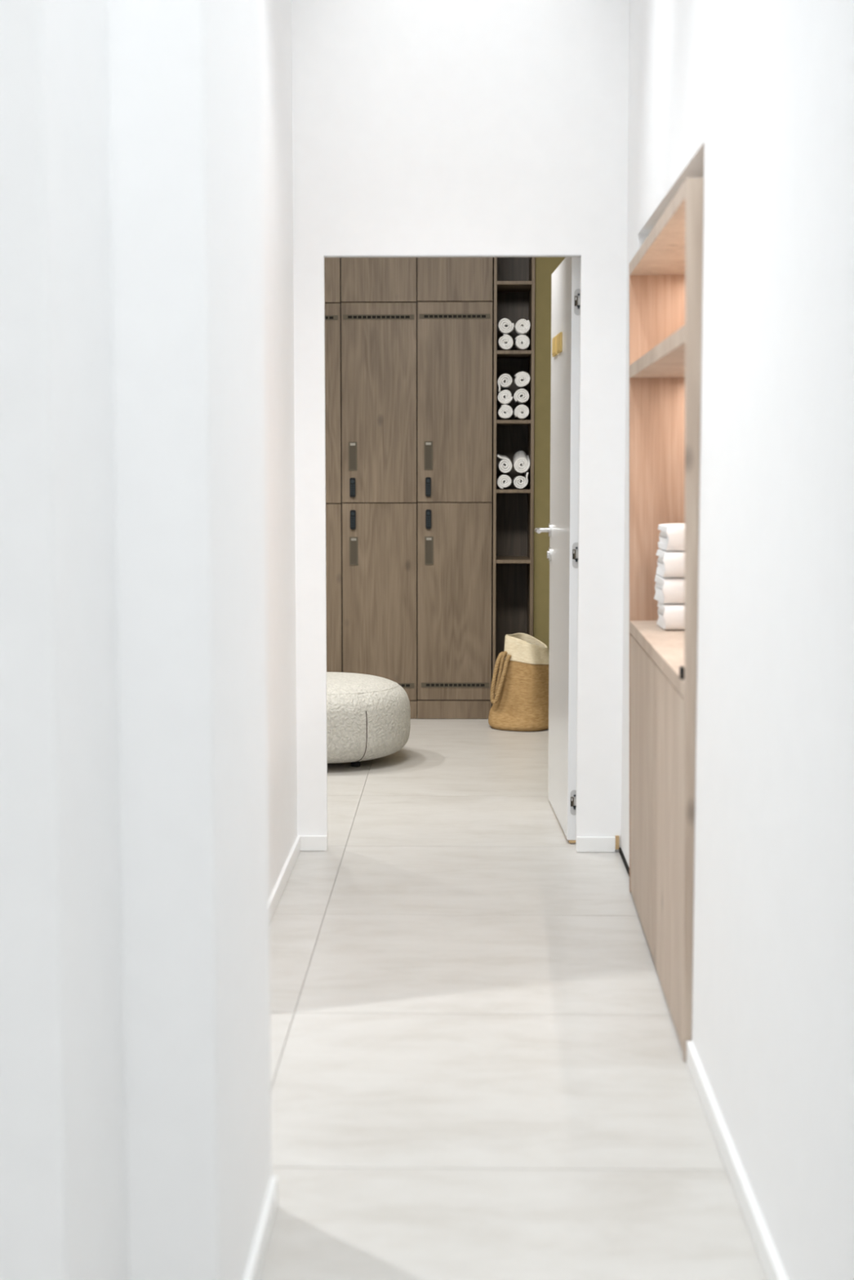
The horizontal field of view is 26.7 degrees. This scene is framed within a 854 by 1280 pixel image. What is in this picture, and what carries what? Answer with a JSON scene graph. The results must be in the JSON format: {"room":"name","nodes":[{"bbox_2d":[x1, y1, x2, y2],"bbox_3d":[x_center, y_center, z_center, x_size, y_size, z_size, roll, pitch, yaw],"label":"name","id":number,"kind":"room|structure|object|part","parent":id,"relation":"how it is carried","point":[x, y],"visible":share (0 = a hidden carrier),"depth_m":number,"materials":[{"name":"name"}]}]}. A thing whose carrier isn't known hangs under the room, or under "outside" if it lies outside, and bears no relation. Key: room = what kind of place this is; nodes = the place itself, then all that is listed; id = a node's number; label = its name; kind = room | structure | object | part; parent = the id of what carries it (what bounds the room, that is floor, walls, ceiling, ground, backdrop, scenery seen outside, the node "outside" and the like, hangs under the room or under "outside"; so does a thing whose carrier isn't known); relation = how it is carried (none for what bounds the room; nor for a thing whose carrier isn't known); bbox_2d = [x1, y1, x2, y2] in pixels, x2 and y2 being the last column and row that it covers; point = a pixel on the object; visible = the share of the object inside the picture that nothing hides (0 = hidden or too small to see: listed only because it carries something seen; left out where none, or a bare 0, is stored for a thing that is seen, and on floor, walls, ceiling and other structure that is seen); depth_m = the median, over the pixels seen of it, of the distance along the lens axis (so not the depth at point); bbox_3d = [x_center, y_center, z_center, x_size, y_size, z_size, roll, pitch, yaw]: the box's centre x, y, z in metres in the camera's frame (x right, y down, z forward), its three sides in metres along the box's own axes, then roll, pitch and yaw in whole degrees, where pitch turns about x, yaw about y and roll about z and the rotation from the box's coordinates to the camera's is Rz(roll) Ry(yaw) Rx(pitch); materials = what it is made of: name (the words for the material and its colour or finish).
{"room":"spa corridor","nodes":[
{"label":"spa corridor","id":0,"kind":"room"},
{"bbox_2d":[0,0,271,1279],"bbox_3d":[-0.598,-0.893,2.590,0.599,4.000,1.116,0,6,1],"label":"wall","id":1,"kind":"structure","parent":0,"point":[135,1092],"depth_m":2.45,"materials":[{"name":"white paint"}]},
{"bbox_2d":[243,1176,278,1279],"bbox_3d":[-0.289,1.052,2.963,0.012,0.054,0.734,0,6,1],"label":"baseboard","id":2,"kind":"structure","parent":1,"relation":"attached to","point":[253,1271],"depth_m":3.11,"materials":[{"name":"white paint"}]},
{"bbox_2d":[261,0,297,898],"bbox_3d":[-0.547,-1.147,5.232,0.135,4.000,1.968,0,6,1],"label":"wall","id":3,"kind":"structure","parent":0,"point":[276,15],"depth_m":5.72,"materials":[{"name":"white paint"}]},
{"bbox_2d":[268,835,300,923],"bbox_3d":[-0.474,0.816,5.413,0.012,0.054,1.955,0,6,1],"label":"baseboard","id":4,"kind":"structure","parent":3,"relation":"attached to","point":[281,883],"depth_m":5.82,"materials":[{"name":"white paint"}]},
{"bbox_2d":[291,0,629,852],"bbox_3d":[0.126,-1.247,6.263,1.500,4.000,0.130,0,6,1],"label":"wall","id":5,"kind":"structure","parent":0,"point":[420,127],"depth_m":6.17,"materials":[{"name":"white paint"}]},
{"bbox_2d":[297,835,326,851],"bbox_3d":[-0.408,0.722,6.392,0.105,0.054,0.012,0,6,1],"label":"baseboard","id":6,"kind":"structure","parent":5,"relation":"attached to","point":[308,842],"depth_m":6.39,"materials":[{"name":"white paint"}]},
{"bbox_2d":[324,254,581,257],"bbox_3d":[0.087,-1.323,6.205,0.885,0.004,0.030,0,6,1],"label":"trim","id":7,"kind":"structure","parent":5,"relation":"attached to","point":[492,255],"depth_m":6.20,"materials":[{"name":"white paint"}]},
{"bbox_2d":[533,257,580,843],"bbox_3d":[0.486,-0.357,6.820,0.108,2.114,0.836,0,6,-1],"label":"door","id":8,"kind":"structure","parent":5,"relation":"in","point":[562,529],"depth_m":6.63,"materials":[{"name":"white wood"}]},
{"bbox_3d":[0.458,-0.432,7.106,0.062,0.018,0.139,0,6,-1],"label":"lever","id":9,"kind":"part","parent":8,"relation":"part of","materials":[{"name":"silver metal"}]},
{"bbox_3d":[0.490,-0.438,7.167,0.009,0.052,0.052,0,6,-1],"label":"handle","id":10,"kind":"part","parent":8,"relation":"part of","materials":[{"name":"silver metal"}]},
{"bbox_3d":[0.488,-1.130,6.929,0.002,0.054,0.140,0,6,-1],"label":"sign panel","id":11,"kind":"part","parent":8,"relation":"part of","materials":[{"name":"gold metal"}]},
{"bbox_3d":[0.491,-1.113,6.744,0.002,0.054,0.122,0,6,-1],"label":"sign panel","id":12,"kind":"part","parent":8,"relation":"part of","materials":[{"name":"gold metal"}]},
{"bbox_2d":[576,835,618,852],"bbox_3d":[0.604,0.722,6.372,0.150,0.058,0.012,0,6,1],"label":"baseboard","id":13,"kind":"structure","parent":5,"relation":"attached to","point":[584,844],"depth_m":6.37,"materials":[{"name":"white paint"}]},
{"bbox_2d":[258,718,767,1279],"bbox_3d":[-1.164,0.981,4.515,4.302,0.100,11.953,0,6,1],"label":"floor","id":14,"kind":"structure","parent":0,"point":[479,1071],"depth_m":4.17,"materials":[{"name":"grey tile"}]},
{"bbox_2d":[324,257,342,672],"bbox_3d":[-0.654,-0.889,9.831,0.398,2.598,0.467,0,6,1],"label":"locker","id":15,"kind":"object","parent":14,"relation":"on","point":[332,266],"visible":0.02,"depth_m":9.61,"materials":[{"name":"brown wood"}]},
{"bbox_2d":[324,315,337,319],"bbox_3d":[-0.659,-1.707,9.538,0.374,0.026,0.004,0,6,1],"label":"vent grille","id":16,"kind":"object","parent":15,"relation":"attached to","point":[326,317],"depth_m":9.53,"materials":[{"name":"black"}]},
{"bbox_3d":[-0.658,-1.975,9.523,0.396,0.376,0.019,0,6,1],"label":"panel","id":17,"kind":"part","parent":15,"relation":"part of","materials":[{"name":"brown wood"}]},
{"bbox_3d":[-0.658,-1.258,9.592,0.396,1.056,0.019,0,6,1],"label":"door","id":18,"kind":"part","parent":15,"relation":"part of","materials":[{"name":"brown wood"}]},
{"bbox_3d":[-0.658,-0.201,9.694,0.396,1.061,0.019,0,6,1],"label":"door","id":19,"kind":"part","parent":15,"relation":"part of","materials":[{"name":"brown wood"}]},
{"bbox_2d":[326,671,410,766],"bbox_3d":[-0.491,0.363,8.365,0.829,0.391,0.830,0,6,1],"label":"pouf","id":20,"kind":"object","parent":14,"relation":"on","point":[368,717],"visible":0.46,"depth_m":8.06,"materials":[{"name":"beige fabric"}]},
{"bbox_2d":[341,257,417,718],"bbox_3d":[-0.251,-0.888,9.823,0.400,2.598,0.467,0,6,1],"label":"locker","id":21,"kind":"object","parent":14,"relation":"on","point":[379,295],"visible":0.82,"depth_m":9.61,"materials":[{"name":"brown wood"}]},
{"bbox_3d":[-0.396,-0.981,9.602,0.046,0.153,0.005,0,6,1],"label":"handle","id":22,"kind":"part","parent":21,"relation":"part of","materials":[{"name":"brown metal"}]},
{"bbox_3d":[-0.393,-0.477,9.651,0.046,0.151,0.005,0,6,1],"label":"handle","id":23,"kind":"part","parent":21,"relation":"part of","materials":[{"name":"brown metal"}]},
{"bbox_2d":[342,314,413,319],"bbox_3d":[-0.257,-1.710,9.530,0.376,0.026,0.004,0,6,1],"label":"vent grille","id":24,"kind":"object","parent":21,"relation":"attached to","point":[345,317],"depth_m":9.53,"materials":[{"name":"black metal"}]},
{"bbox_3d":[-0.255,-1.976,9.515,0.398,0.373,0.019,0,6,1],"label":"panel","id":25,"kind":"part","parent":21,"relation":"part of","materials":[{"name":"brown wood"}]},
{"bbox_3d":[-0.255,-1.261,9.584,0.398,1.056,0.019,0,6,1],"label":"door","id":26,"kind":"part","parent":21,"relation":"part of","materials":[{"name":"brown wood"}]},
{"bbox_3d":[-0.255,-0.203,9.686,0.398,1.061,0.019,0,6,1],"label":"door","id":27,"kind":"part","parent":21,"relation":"part of","materials":[{"name":"brown wood"}]},
{"bbox_2d":[397,683,414,688],"bbox_3d":[-0.252,0.245,9.718,0.366,0.026,0.004,0,6,1],"label":"vent grille","id":28,"kind":"object","parent":21,"relation":"attached to","point":[403,685],"depth_m":9.71,"materials":[{"name":"black"}]},
{"bbox_2d":[417,257,493,719],"bbox_3d":[0.152,-0.887,9.816,0.400,2.598,0.467,0,6,1],"label":"locker","id":29,"kind":"object","parent":14,"relation":"on","point":[455,295],"visible":0.94,"depth_m":9.61,"materials":[{"name":"brown wood"}]},
{"bbox_3d":[0.008,-0.983,9.594,0.046,0.153,0.005,0,6,1],"label":"handle","id":30,"kind":"part","parent":29,"relation":"part of","materials":[{"name":"brown metal"}]},
{"bbox_3d":[0.011,-0.479,9.643,0.046,0.151,0.005,0,6,1],"label":"handle","id":31,"kind":"part","parent":29,"relation":"part of","materials":[{"name":"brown metal"}]},
{"bbox_3d":[0.148,-0.205,9.677,0.398,1.061,0.019,0,6,1],"label":"door","id":32,"kind":"part","parent":29,"relation":"part of","materials":[{"name":"brown wood"}]},
{"bbox_3d":[0.148,-1.263,9.575,0.398,1.056,0.019,0,6,1],"label":"door","id":33,"kind":"part","parent":29,"relation":"part of","materials":[{"name":"brown wood"}]},
{"bbox_2d":[418,313,490,319],"bbox_3d":[0.147,-1.712,9.522,0.376,0.026,0.004,0,6,1],"label":"vent grille","id":34,"kind":"object","parent":29,"relation":"attached to","point":[421,316],"depth_m":9.52,"materials":[{"name":"black"}]},
{"bbox_3d":[0.148,-1.977,9.507,0.398,0.370,0.019,0,6,1],"label":"panel","id":35,"kind":"part","parent":29,"relation":"part of","materials":[{"name":"brown wood"}]},
{"bbox_2d":[421,682,488,687],"bbox_3d":[0.152,0.243,9.710,0.366,0.026,0.004,0,6,1],"label":"vent grille","id":36,"kind":"object","parent":29,"relation":"attached to","point":[423,684],"depth_m":9.71,"materials":[{"name":"black"}]},
{"bbox_2d":[491,257,534,706],"bbox_3d":[0.466,-0.887,9.822,0.216,2.600,0.451,0,6,1],"label":"shelving unit","id":37,"kind":"object","parent":14,"relation":"on","point":[513,277],"visible":0.56,"depth_m":9.97,"materials":[{"name":"brown wood"}]},
{"bbox_3d":[0.366,-0.887,9.824,0.016,2.600,0.451,0,6,1],"label":"panel","id":38,"kind":"part","parent":37,"relation":"part of","materials":[{"name":"brown wood"}]},
{"bbox_2d":[496,474,511,488],"bbox_3d":[0.416,-0.856,9.739,0.076,0.077,0.251,0,6,1],"label":"rolled towel","id":39,"kind":"object","parent":37,"relation":"on","point":[506,478],"visible":1,"depth_m":9.62,"materials":[{"name":"white fabric"}]},
{"bbox_2d":[496,453,511,472],"bbox_3d":[0.417,-0.958,9.732,0.082,0.108,0.257,0,6,1],"label":"rolled towel","id":40,"kind":"object","parent":39,"relation":"on","point":[507,467],"visible":1,"depth_m":9.62,"materials":[{"name":"white fabric"}]},
{"bbox_2d":[497,404,512,419],"bbox_3d":[0.421,-1.228,9.703,0.080,0.073,0.252,0,6,1],"label":"rolled towel","id":41,"kind":"object","parent":37,"relation":"on","point":[505,411],"visible":1,"depth_m":9.58,"materials":[{"name":"white fabric"}]},
{"bbox_2d":[496,389,512,404],"bbox_3d":[0.419,-1.305,9.693,0.083,0.076,0.251,0,6,1],"label":"rolled towel","id":42,"kind":"object","parent":41,"relation":"on","point":[506,393],"visible":1,"depth_m":9.57,"materials":[{"name":"white fabric"}]},
{"bbox_2d":[496,373,511,393],"bbox_3d":[0.417,-1.380,9.690,0.078,0.096,0.253,0,6,1],"label":"rolled towel","id":43,"kind":"object","parent":42,"relation":"on","point":[506,378],"visible":0.99,"depth_m":9.57,"materials":[{"name":"white fabric"}]},
{"bbox_2d":[497,333,513,350],"bbox_3d":[0.421,-1.594,9.670,0.080,0.083,0.251,0,6,1],"label":"rolled towel","id":44,"kind":"object","parent":37,"relation":"on","point":[505,342],"visible":0.97,"depth_m":9.55,"materials":[{"name":"white fabric"}]},
{"bbox_2d":[497,318,514,333],"bbox_3d":[0.423,-1.685,9.665,0.085,0.091,0.253,0,6,1],"label":"rolled towel","id":45,"kind":"object","parent":44,"relation":"on","point":[503,329],"visible":1,"depth_m":9.55,"materials":[{"name":"white fabric"}]},
{"bbox_3d":[0.465,-0.440,9.860,0.184,0.018,0.432,0,6,1],"label":"shelf","id":46,"kind":"part","parent":37,"relation":"part of","materials":[{"name":"brown wood"}]},
{"bbox_3d":[0.465,-0.815,9.824,0.184,0.018,0.432,0,6,1],"label":"shelf","id":47,"kind":"part","parent":37,"relation":"part of","materials":[{"name":"brown wood"}]},
{"bbox_3d":[0.465,-1.182,9.789,0.184,0.018,0.432,0,6,1],"label":"shelf","id":48,"kind":"part","parent":37,"relation":"part of","materials":[{"name":"brown wood"}]},
{"bbox_3d":[0.465,-1.546,9.753,0.184,0.018,0.432,0,6,1],"label":"shelf","id":49,"kind":"part","parent":37,"relation":"part of","materials":[{"name":"brown wood"}]},
{"bbox_3d":[0.465,-1.908,9.719,0.184,0.018,0.432,0,6,1],"label":"shelf","id":50,"kind":"part","parent":37,"relation":"part of","materials":[{"name":"brown wood"}]},
{"bbox_2d":[512,471,528,488],"bbox_3d":[0.506,-0.864,9.739,0.080,0.089,0.253,0,6,1],"label":"rolled towel","id":51,"kind":"object","parent":37,"relation":"on","point":[524,480],"visible":1,"depth_m":9.62,"materials":[{"name":"white fabric"}]},
{"bbox_2d":[512,450,529,472],"bbox_3d":[0.510,-0.963,9.722,0.086,0.120,0.258,0,6,1],"label":"rolled towel","id":52,"kind":"object","parent":51,"relation":"on","point":[521,460],"visible":1,"depth_m":9.61,"materials":[{"name":"white fabric"}]},
{"bbox_2d":[513,404,528,419],"bbox_3d":[0.507,-1.228,9.707,0.079,0.075,0.252,0,6,1],"label":"rolled towel","id":53,"kind":"object","parent":37,"relation":"on","point":[521,411],"visible":1,"depth_m":9.59,"materials":[{"name":"white fabric"}]},
{"bbox_2d":[512,388,528,404],"bbox_3d":[0.506,-1.312,9.697,0.082,0.073,0.251,0,6,1],"label":"rolled towel","id":54,"kind":"object","parent":53,"relation":"on","point":[523,393],"visible":0.99,"depth_m":9.58,"materials":[{"name":"white fabric"}]},
{"bbox_2d":[513,371,530,386],"bbox_3d":[0.511,-1.402,9.682,0.082,0.090,0.255,0,6,1],"label":"rolled towel","id":55,"kind":"object","parent":54,"relation":"on","point":[523,375],"visible":1,"depth_m":9.56,"materials":[{"name":"white fabric"}]},
{"bbox_2d":[514,334,529,350],"bbox_3d":[0.510,-1.593,9.674,0.077,0.077,0.252,0,6,1],"label":"rolled towel","id":56,"kind":"object","parent":37,"relation":"on","point":[522,341],"visible":0.98,"depth_m":9.55,"materials":[{"name":"white fabric"}]},
{"bbox_2d":[514,319,530,335],"bbox_3d":[0.510,-1.675,9.658,0.081,0.077,0.252,0,6,1],"label":"rolled towel","id":57,"kind":"object","parent":56,"relation":"on","point":[522,326],"visible":0.99,"depth_m":9.54,"materials":[{"name":"white fabric"}]},
{"bbox_3d":[0.566,-0.887,9.820,0.017,2.600,0.451,0,6,1],"label":"panel","id":58,"kind":"part","parent":37,"relation":"part of","materials":[{"name":"brown wood"}]},
{"bbox_2d":[488,632,548,731],"bbox_3d":[0.506,0.211,9.423,0.370,0.483,0.396,0,6,1],"label":"basket","id":59,"kind":"object","parent":14,"relation":"on","point":[520,702],"visible":0.94,"depth_m":9.33,"materials":[{"name":"brown wicker"}]},
{"bbox_3d":[0.392,0.174,9.369,0.105,0.232,0.028,-5,7,-39],"label":"rope handle","id":60,"kind":"part","parent":59,"relation":"part of","materials":[{"name":"fabric"}]},
{"bbox_3d":[0.383,0.198,9.361,0.111,0.271,0.089,0,6,1],"label":"rope handle","id":61,"kind":"part","parent":59,"relation":"part of","materials":[{"name":"fabric"}]},
{"bbox_2d":[629,177,703,1061],"bbox_3d":[0.816,-0.103,4.847,0.424,1.983,1.666,0,5,2],"label":"tall cabinet","id":62,"kind":"object","parent":14,"relation":"on","point":[666,270],"visible":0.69,"depth_m":4.90,"materials":[{"name":"brown wood"}]},
{"bbox_3d":[0.640,0.429,5.313,0.019,0.821,0.810,0,5,2],"label":"door","id":63,"kind":"part","parent":62,"relation":"part of","materials":[{"name":"brown wood"}]},
{"bbox_2d":[629,620,684,697],"bbox_3d":[0.809,0.034,4.861,0.400,0.038,1.628,0,5,2],"label":"countertop","id":64,"kind":"structure","parent":62,"relation":"on","point":[665,648],"depth_m":4.91,"materials":[{"name":"brown wood"}]},
{"bbox_2d":[656,600,684,630],"bbox_3d":[0.852,-0.078,5.398,0.307,0.076,0.226,0,5,2],"label":"folded towel","id":65,"kind":"object","parent":64,"relation":"on","point":[671,616],"visible":0.34,"depth_m":5.29,"materials":[{"name":"white fabric"}]},
{"bbox_2d":[653,574,684,604],"bbox_3d":[0.845,-0.155,5.398,0.307,0.076,0.226,-1,6,1],"label":"folded towel","id":66,"kind":"object","parent":65,"relation":"on","point":[668,590],"visible":0.38,"depth_m":5.29,"materials":[{"name":"white fabric"}]},
{"bbox_2d":[655,549,684,577],"bbox_3d":[0.849,-0.231,5.386,0.307,0.076,0.226,-1,5,2],"label":"folded towel","id":67,"kind":"object","parent":66,"relation":"on","point":[670,563],"visible":0.35,"depth_m":5.28,"materials":[{"name":"white fabric"}]},
{"bbox_2d":[657,523,684,551],"bbox_3d":[0.857,-0.309,5.386,0.308,0.076,0.226,-1,6,0],"label":"folded towel","id":68,"kind":"object","parent":67,"relation":"on","point":[672,538],"visible":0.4,"depth_m":5.28,"materials":[{"name":"white fabric"}]},
{"bbox_3d":[0.848,-0.182,5.666,0.420,1.983,0.019,0,5,2],"label":"panel","id":69,"kind":"part","parent":62,"relation":"part of","materials":[{"name":"brown wood"}]},
{"bbox_2d":[629,324,684,377],"bbox_3d":[0.800,-0.758,4.785,0.400,0.039,1.628,0,5,2],"label":"shelf","id":70,"kind":"object","parent":62,"relation":"attached to","point":[666,359],"depth_m":4.86,"materials":[{"name":"brown wood"}]},
{"bbox_3d":[0.807,-1.071,4.754,0.420,0.038,1.628,0,5,2],"label":"panel","id":71,"kind":"part","parent":62,"relation":"part of","materials":[{"name":"brown wood"}]},
{"bbox_3d":[0.611,0.507,4.505,0.019,0.821,0.810,0,5,2],"label":"door","id":72,"kind":"part","parent":62,"relation":"part of","materials":[{"name":"brown wood"}]},
{"bbox_3d":[0.788,-0.025,4.028,0.420,1.983,0.019,0,5,2],"label":"panel","id":73,"kind":"part","parent":62,"relation":"part of","materials":[{"name":"brown wood"}]},
{"bbox_2d":[533,257,565,649],"bbox_3d":[0.716,-1.037,9.816,0.279,2.900,0.435,0,6,1],"label":"wall","id":74,"kind":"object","parent":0,"point":[544,267],"depth_m":9.60,"materials":[{"name":"green paint"}]},
{"bbox_2d":[620,0,853,1279],"bbox_3d":[0.884,-0.861,2.256,0.625,4.000,7.890,0,6,1],"label":"wall","id":75,"kind":"structure","parent":0,"point":[753,100],"depth_m":3.08,"materials":[{"name":"white paint"}]},
{"bbox_2d":[618,847,629,876],"bbox_3d":[0.678,0.770,6.095,0.006,0.016,0.570,0,6,1],"label":"trim","id":76,"kind":"structure","parent":75,"relation":"attached to","point":[620,852],"depth_m":6.17,"materials":[{"name":"black"}]},
{"bbox_2d":[685,1040,786,1279],"bbox_3d":[0.543,1.211,1.319,0.012,0.054,5.614,0,6,1],"label":"baseboard","id":77,"kind":"structure","parent":75,"relation":"attached to","point":[771,1264],"depth_m":3.37,"materials":[{"name":"white paint"}]}
]}

